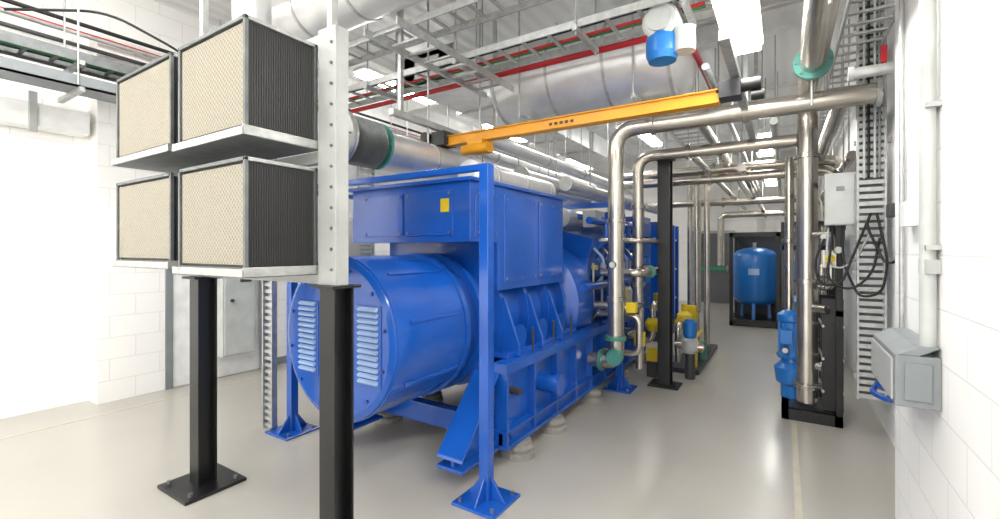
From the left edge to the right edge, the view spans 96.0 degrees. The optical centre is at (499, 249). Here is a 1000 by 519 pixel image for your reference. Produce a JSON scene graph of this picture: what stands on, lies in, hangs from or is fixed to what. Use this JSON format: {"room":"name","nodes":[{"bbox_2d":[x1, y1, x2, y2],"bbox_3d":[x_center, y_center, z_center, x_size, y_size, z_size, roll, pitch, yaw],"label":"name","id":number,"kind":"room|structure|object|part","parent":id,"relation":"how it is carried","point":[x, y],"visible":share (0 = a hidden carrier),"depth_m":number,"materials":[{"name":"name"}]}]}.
{"room":"mechanical room","nodes":[
{"label":"mechanical room","id":0,"kind":"room"},
{"bbox_2d":[0,0,88,419],"bbox_3d":[-6.001,-0.600,2.440,0.250,4.400,5.700,0,0,32],"label":"wall","id":1,"kind":"structure","parent":0,"point":[44,176],"depth_m":4.48,"materials":[{"name":"white paint"}]},
{"bbox_2d":[0,90,89,137],"bbox_3d":[-5.527,-1.310,2.702,0.250,0.380,4.650,0,0,32],"label":"housing","id":2,"kind":"object","parent":1,"relation":"attached to","point":[33,116],"visible":1,"depth_m":4.31,"materials":[{"name":"white paint"}]},
{"bbox_2d":[89,0,583,404],"bbox_3d":[-0.728,-0.600,10.345,0.300,4.400,13.300,0,0,32],"label":"wall","id":3,"kind":"structure","parent":0,"point":[127,304],"depth_m":4.85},
{"bbox_2d":[165,269,261,389],"bbox_3d":[-3.517,0.500,5.631,0.029,2.200,1.150,0,0,32],"label":"door","id":4,"kind":"structure","parent":3,"relation":"in","point":[177,289],"depth_m":5.30,"materials":[{"name":"white paint"}]},
{"bbox_2d":[217,278,254,356],"bbox_3d":[-3.324,0.650,5.657,0.270,1.300,0.400,0,0,32],"label":"electrical panel","id":5,"kind":"object","parent":3,"relation":"attached to","point":[235,297],"visible":0.56,"depth_m":5.55,"materials":[{"name":"white metal"}]},
{"bbox_2d":[268,355,286,364],"bbox_3d":[-0.111,1.550,11.020,0.020,0.100,11.500,0,0,32],"label":"baseboard","id":6,"kind":"structure","parent":3,"relation":"attached to","point":[283,359],"depth_m":6.33,"materials":[{"name":"grey"}]},
{"bbox_2d":[348,218,359,255],"bbox_3d":[-2.511,0.100,6.976,0.289,1.200,0.700,0,0,32],"label":"electrical panel","id":7,"kind":"object","parent":3,"relation":"attached to","point":[353,248],"visible":0.02,"depth_m":7.05,"materials":[{"name":"grey metal"}]},
{"bbox_2d":[358,166,374,255],"bbox_3d":[-2.252,0.000,7.582,0.050,3.000,0.316,0,0,32],"label":"tray","id":8,"kind":"object","parent":3,"relation":"attached to","point":[359,168],"visible":0.09,"depth_m":7.58,"materials":[{"name":"metal"}]},
{"bbox_2d":[0,301,894,518],"bbox_3d":[0.758,1.650,6.149,7.700,0.100,19.200,0,0,32],"label":"floor","id":9,"kind":"structure","parent":0,"point":[719,445],"depth_m":3.40,"materials":[{"name":"grey concrete"}]},
{"bbox_2d":[0,369,286,439],"bbox_3d":[-3.134,1.599,5.536,0.040,0.003,12.000,0,0,32],"label":"trim","id":10,"kind":"structure","parent":9,"relation":"on","point":[286,369],"depth_m":4.42,"materials":[{"name":"grey"}]},
{"bbox_2d":[111,0,360,518],"bbox_3d":[-1.577,-0.600,2.650,1.980,4.400,0.610,0,0,32],"label":"bank","id":11,"kind":"object","parent":9,"relation":"on","point":[213,116],"visible":1,"depth_m":2.32,"materials":[{"name":"metal"}]},
{"bbox_2d":[262,159,276,428],"bbox_3d":[-2.017,0.150,4.009,0.258,2.900,0.065,0,0,32],"label":"tray","id":12,"kind":"object","parent":9,"relation":"on","point":[273,358],"visible":0.41,"depth_m":4.02,"materials":[{"name":"metal"}]},
{"bbox_2d":[265,163,637,518],"bbox_3d":[-0.223,0.520,4.592,2.390,2.160,3.080,0,0,32],"label":"support frame","id":13,"kind":"object","parent":9,"relation":"on","point":[485,499],"visible":0.7,"depth_m":2.86,"materials":[{"name":"metal"}]},
{"bbox_2d":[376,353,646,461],"bbox_3d":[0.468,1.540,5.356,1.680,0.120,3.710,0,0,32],"label":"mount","id":14,"kind":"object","parent":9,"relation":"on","point":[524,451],"visible":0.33,"depth_m":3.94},
{"bbox_2d":[288,159,650,474],"bbox_3d":[0.418,0.372,5.164,1.660,2.215,5.428,0,0,32],"label":"generator","id":15,"kind":"object","parent":14,"relation":"on","point":[416,306],"visible":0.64,"depth_m":3.54,"materials":[{"name":"blue metal"}]},
{"bbox_2d":[626,293,656,377],"bbox_3d":[1.997,1.090,6.021,0.430,1.020,0.790,0,0,32],"label":"train","id":16,"kind":"object","parent":9,"relation":"on","point":[651,322],"visible":0.62,"depth_m":5.67,"materials":[{"name":"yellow metal"}]},
{"bbox_2d":[646,222,678,341],"bbox_3d":[2.853,0.550,9.083,1.300,2.100,2.200,0,0,32],"label":"heat exchanger","id":17,"kind":"object","parent":9,"relation":"on","point":[653,224],"visible":0.09,"depth_m":9.13,"materials":[{"name":"blue metal"}]},
{"bbox_2d":[647,114,682,390],"bbox_3d":[1.956,-0.600,5.331,0.340,4.400,0.300,0,0,32],"label":"steel column","id":18,"kind":"structure","parent":9,"relation":"on","point":[664,380],"depth_m":5.28,"materials":[{"name":"black metal"}]},
{"bbox_2d":[674,318,703,379],"bbox_3d":[2.357,1.230,5.609,0.340,0.740,0.200,0,0,32],"label":"pump","id":19,"kind":"object","parent":9,"relation":"on","point":[689,344],"visible":1,"depth_m":5.55,"materials":[{"name":"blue metal"}]},
{"bbox_2d":[673,201,717,374],"bbox_3d":[2.884,0.400,6.637,0.370,2.400,1.900,0,0,32],"label":"train","id":20,"kind":"object","parent":9,"relation":"on","point":[702,358],"visible":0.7,"depth_m":6.27,"materials":[{"name":"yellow metal"}]},
{"bbox_2d":[729,231,795,328],"bbox_3d":[5.856,0.615,9.667,1.550,1.970,1.200,0,0,32],"label":"vessel","id":21,"kind":"object","parent":9,"relation":"on","point":[755,264],"visible":0.44,"depth_m":9.46,"materials":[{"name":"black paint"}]},
{"bbox_2d":[791,423,802,518],"bbox_3d":[1.651,1.599,2.476,0.040,0.003,3.950,0,0,32],"label":"floor marking","id":22,"kind":"object","parent":9,"relation":"on","point":[796,469],"depth_m":3.17,"materials":[{"name":"white paint"}]},
{"bbox_2d":[781,221,835,361],"bbox_3d":[4.620,0.600,6.780,0.650,2.000,1.200,0,0,32],"label":"pump skid","id":23,"kind":"object","parent":9,"relation":"on","point":[821,271],"visible":0.18,"depth_m":6.42,"materials":[{"name":"black paint"}]},
{"bbox_2d":[774,157,844,428],"bbox_3d":[3.078,0.300,4.526,0.557,2.600,0.958,0,0,32],"label":"pump skid","id":24,"kind":"object","parent":9,"relation":"on","point":[829,410],"visible":0.77,"depth_m":4.23,"materials":[{"name":"black paint"}]},
{"bbox_2d":[824,172,855,229],"bbox_3d":[3.015,-0.430,3.994,0.220,0.500,0.105,0,0,32],"label":"control box","id":25,"kind":"object","parent":24,"relation":"attached to","point":[839,188],"visible":1,"depth_m":3.96,"materials":[{"name":"white plastic"}]},
{"bbox_2d":[152,0,855,169],"bbox_3d":[0.758,-2.710,6.149,7.700,0.380,19.200,0,0,32],"label":"ceiling","id":26,"kind":"structure","parent":0,"point":[782,19],"depth_m":5.90,"materials":[{"name":"white paint"}]},
{"bbox_2d":[0,0,407,137],"bbox_3d":[-1.596,-2.120,8.113,0.619,1.360,16.000,0,0,32],"label":"support frame","id":27,"kind":"object","parent":26,"relation":"hanging from","point":[11,44],"visible":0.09,"depth_m":4.11,"materials":[{"name":"metal"}]},
{"bbox_2d":[0,56,115,103],"bbox_3d":[-1.495,-1.535,8.049,0.300,0.110,16.000,0,0,32],"label":"cable tray","id":28,"kind":"object","parent":27,"relation":"attached to","point":[11,69],"visible":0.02,"depth_m":3.99,"materials":[{"name":"grey metal"}]},
{"bbox_2d":[0,0,421,139],"bbox_3d":[-1.499,-2.014,8.052,0.691,0.450,16.000,0,0,32],"label":"conduit","id":29,"kind":"object","parent":27,"relation":"attached to","point":[14,12],"visible":0.56,"depth_m":4.40,"materials":[{"name":"grey metal"}]},
{"bbox_2d":[272,0,425,39],"bbox_3d":[-1.215,-2.350,4.025,3.440,0.580,0.580,0,0,32],"label":"ventilation duct","id":30,"kind":"object","parent":26,"relation":"hanging from","point":[303,19],"visible":0.38,"depth_m":4.11,"materials":[{"name":"metal"}]},
{"bbox_2d":[353,64,388,80],"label":"strip light","id":31,"kind":"object","parent":26,"relation":"hanging from","point":[361,72],"depth_m":6.19,"materials":[{"name":"white paint"}]},
{"bbox_2d":[379,81,394,91],"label":"strip light","id":32,"kind":"object","parent":26,"relation":"hanging from","point":[392,83],"depth_m":6.53,"materials":[{"name":"white paint"}]},
{"bbox_2d":[232,0,590,203],"bbox_3d":[-0.254,-1.740,5.690,0.959,2.120,5.659,0,0,32],"label":"exhaust pipe","id":33,"kind":"object","parent":26,"relation":"hanging from","point":[371,144],"visible":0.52,"depth_m":3.84,"materials":[{"name":"metal"}]},
{"bbox_2d":[413,97,435,104],"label":"strip light","id":34,"kind":"object","parent":26,"relation":"hanging from","point":[423,100],"depth_m":7.22,"materials":[{"name":"white paint"}]},
{"bbox_2d":[308,104,656,213],"bbox_3d":[0.561,-1.721,6.735,2.420,2.159,6.020,0,0,32],"label":"insulated pipe","id":35,"kind":"object","parent":26,"relation":"hanging from","point":[564,183],"visible":0.41,"depth_m":5.82,"materials":[{"name":"metal"}]},
{"bbox_2d":[481,122,491,128],"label":"strip light","id":36,"kind":"object","parent":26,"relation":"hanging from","point":[485,126],"depth_m":8.80,"materials":[{"name":"white paint"}]},
{"bbox_2d":[510,137,526,142],"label":"strip light","id":37,"kind":"object","parent":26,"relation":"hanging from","point":[515,139],"depth_m":9.77,"materials":[{"name":"white paint"}]},
{"bbox_2d":[404,23,635,174],"bbox_3d":[1.355,-2.450,9.428,0.914,0.700,8.620,0,0,32],"label":"ventilation duct","id":38,"kind":"object","parent":26,"relation":"hanging from","point":[462,100],"visible":0.27,"depth_m":7.65,"materials":[{"name":"metal"}]},
{"bbox_2d":[348,0,714,108],"bbox_3d":[-0.690,-2.235,4.284,4.850,1.130,1.700,0,0,32],"label":"cable tray","id":39,"kind":"object","parent":26,"relation":"attached to","point":[462,62],"visible":0.71,"depth_m":3.97,"materials":[{"name":"metal"}]},
{"bbox_2d":[350,0,717,113],"bbox_3d":[0.810,-2.296,5.951,4.600,1.007,3.078,0,0,32],"label":"pipe","id":40,"kind":"object","parent":26,"relation":"hanging from","point":[642,39],"visible":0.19,"depth_m":4.46,"materials":[{"name":"metal"}]},
{"bbox_2d":[389,0,764,172],"bbox_3d":[1.134,-1.730,4.845,3.030,2.140,3.600,0,0,32],"label":"crane","id":41,"kind":"object","parent":26,"relation":"hanging from","point":[478,142],"visible":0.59,"depth_m":3.84,"materials":[{"name":"orange metal"}]},
{"bbox_2d":[566,158,591,169],"bbox_3d":[2.282,-2.600,12.759,0.260,0.400,1.500,0,0,32],"label":"strip light","id":42,"kind":"object","parent":26,"relation":"hanging from","point":[567,159],"visible":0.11,"depth_m":12.49,"materials":[{"name":"white paint"}]},
{"bbox_2d":[489,0,697,136],"bbox_3d":[0.941,-2.100,4.849,2.180,1.400,0.940,0,0,32],"label":"exhaust silencer","id":43,"kind":"object","parent":26,"relation":"hanging from","point":[623,76],"visible":0.48,"depth_m":4.48,"materials":[{"name":"metal"}]},
{"bbox_2d":[640,134,662,146],"bbox_3d":[3.239,-2.600,9.786,0.260,0.400,1.500,0,0,32],"label":"strip light","id":44,"kind":"object","parent":26,"relation":"hanging from","point":[654,140],"visible":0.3,"depth_m":9.90,"materials":[{"name":"white paint"}]},
{"bbox_2d":[642,2,695,66],"bbox_3d":[1.269,-2.110,3.363,0.365,1.380,0.240,0,0,32],"label":"warning light","id":45,"kind":"object","parent":26,"relation":"hanging from","point":[668,38],"visible":0.98,"depth_m":3.28,"materials":[{"name":"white plastic"}]},
{"bbox_2d":[607,19,855,344],"bbox_3d":[4.024,-0.650,8.400,3.546,4.300,10.500,0,0,32],"label":"stainless steel pipework","id":46,"kind":"object","parent":26,"relation":"hanging from","point":[744,173],"visible":0.61,"depth_m":6.87,"materials":[{"name":"silver metal"}]},
{"bbox_2d":[587,0,882,404],"bbox_3d":[1.465,-0.670,3.359,2.380,4.260,5.244,0,0,32],"label":"stainless steel pipework","id":47,"kind":"object","parent":26,"relation":"attached to","point":[815,57],"visible":0.96,"depth_m":4.31,"materials":[{"name":"silver metal"}]},
{"bbox_2d":[711,0,763,54],"bbox_3d":[1.538,-2.175,2.932,0.260,1.250,1.500,0,0,32],"label":"strip light","id":48,"kind":"object","parent":26,"relation":"hanging from","point":[746,28],"visible":0.86,"depth_m":3.09,"materials":[{"name":"white paint"}]},
{"bbox_2d":[762,50,765,99],"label":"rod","id":49,"kind":"object","parent":26,"relation":"hanging from","point":[762,50],"depth_m":6.30,"materials":[{"name":"white paint"}]},
{"bbox_2d":[758,118,770,137],"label":"strip light","id":50,"kind":"object","parent":26,"relation":"hanging from","point":[762,133],"depth_m":6.19,"materials":[{"name":"white paint"}]},
{"bbox_2d":[756,149,772,156],"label":"strip light","id":51,"kind":"object","parent":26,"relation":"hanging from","point":[769,152],"depth_m":7.23,"materials":[{"name":"white paint"}]},
{"bbox_2d":[764,156,776,185],"bbox_3d":[6.193,-2.175,10.282,0.260,1.250,1.500,0,0,32],"label":"strip light","id":52,"kind":"object","parent":26,"relation":"hanging from","point":[769,182],"visible":0.32,"depth_m":10.33,"materials":[{"name":"white paint"}]},
{"bbox_2d":[659,0,894,189],"bbox_3d":[4.422,-2.200,7.616,2.054,1.200,10.400,0,0,32],"label":"cable tray","id":53,"kind":"object","parent":26,"relation":"attached to","point":[887,29],"visible":0.19,"depth_m":3.82,"materials":[{"name":"metal"}]},
{"bbox_2d":[584,150,795,300],"bbox_3d":[5.862,-0.600,14.161,7.350,4.400,0.200,0,0,32],"label":"wall","id":54,"kind":"structure","parent":0,"point":[746,224],"depth_m":13.67,"materials":[{"name":"white paint"}]},
{"bbox_2d":[693,230,734,303],"bbox_3d":[6.426,0.510,13.602,1.200,2.180,0.139,0,0,32],"label":"door","id":55,"kind":"structure","parent":54,"relation":"in","point":[719,275],"depth_m":13.53,"materials":[{"name":"silver metal"}]},
{"bbox_2d":[818,0,894,446],"bbox_3d":[5.710,-0.600,7.333,0.300,4.400,11.500,0,0,32],"label":"wall","id":56,"kind":"structure","parent":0,"point":[885,412],"depth_m":4.06,"materials":[{"name":"white paint"}]},
{"bbox_2d":[853,0,891,402],"bbox_3d":[3.136,-0.774,3.785,0.249,4.068,0.129,0,0,32],"label":"tray","id":57,"kind":"object","parent":56,"relation":"attached to","point":[871,141],"visible":0.74,"depth_m":3.77,"materials":[{"name":"metal"}]},
{"bbox_2d":[814,213,894,297],"bbox_3d":[3.006,0.042,3.758,0.280,0.699,0.653,0,0,-24],"label":"hanging cable","id":58,"kind":"object","parent":57,"relation":"hanging from","point":[846,267],"visible":0.94,"depth_m":3.77,"materials":[{"name":"black rubber"}]},
{"bbox_2d":[886,203,894,217],"bbox_3d":[2.909,-0.125,3.277,0.089,0.450,0.450,0,0,32],"label":"junction box","id":59,"kind":"object","parent":56,"relation":"attached to","point":[890,208],"visible":0.27,"depth_m":3.38,"materials":[{"name":"white plastic"}]},
{"bbox_2d":[895,0,999,518],"bbox_3d":[0.542,-0.600,-0.639,0.500,4.400,7.500,0,0,32],"label":"wall","id":60,"kind":"structure","parent":0,"point":[947,461],"depth_m":1.68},
{"bbox_2d":[847,45,894,81],"bbox_3d":[2.397,-1.130,2.767,0.409,0.260,0.090,0,0,32],"label":"lamp","id":61,"kind":"object","parent":60,"relation":"attached to","point":[885,67],"visible":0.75,"depth_m":2.79,"materials":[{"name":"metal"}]},
{"bbox_2d":[870,328,941,411],"bbox_3d":[1.896,0.561,2.150,0.195,0.302,0.578,0,0,32],"label":"box","id":62,"kind":"object","parent":60,"relation":"attached to","point":[909,372],"depth_m":1.93,"materials":[{"name":"grey metal"}]},
{"bbox_3d":[1.885,0.689,2.178,0.146,0.046,0.324,0,0,32],"label":"blue cable handle","id":63,"kind":"part","parent":62,"relation":"part of","materials":[{"name":"blue plastic"}]},
{"bbox_2d":[899,0,941,346],"bbox_3d":[1.979,-1.150,2.157,0.062,3.300,0.662,0,0,32],"label":"conduit","id":64,"kind":"object","parent":60,"relation":"attached to","point":[929,266],"visible":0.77,"depth_m":1.91,"materials":[{"name":"white plastic"}]}
]}

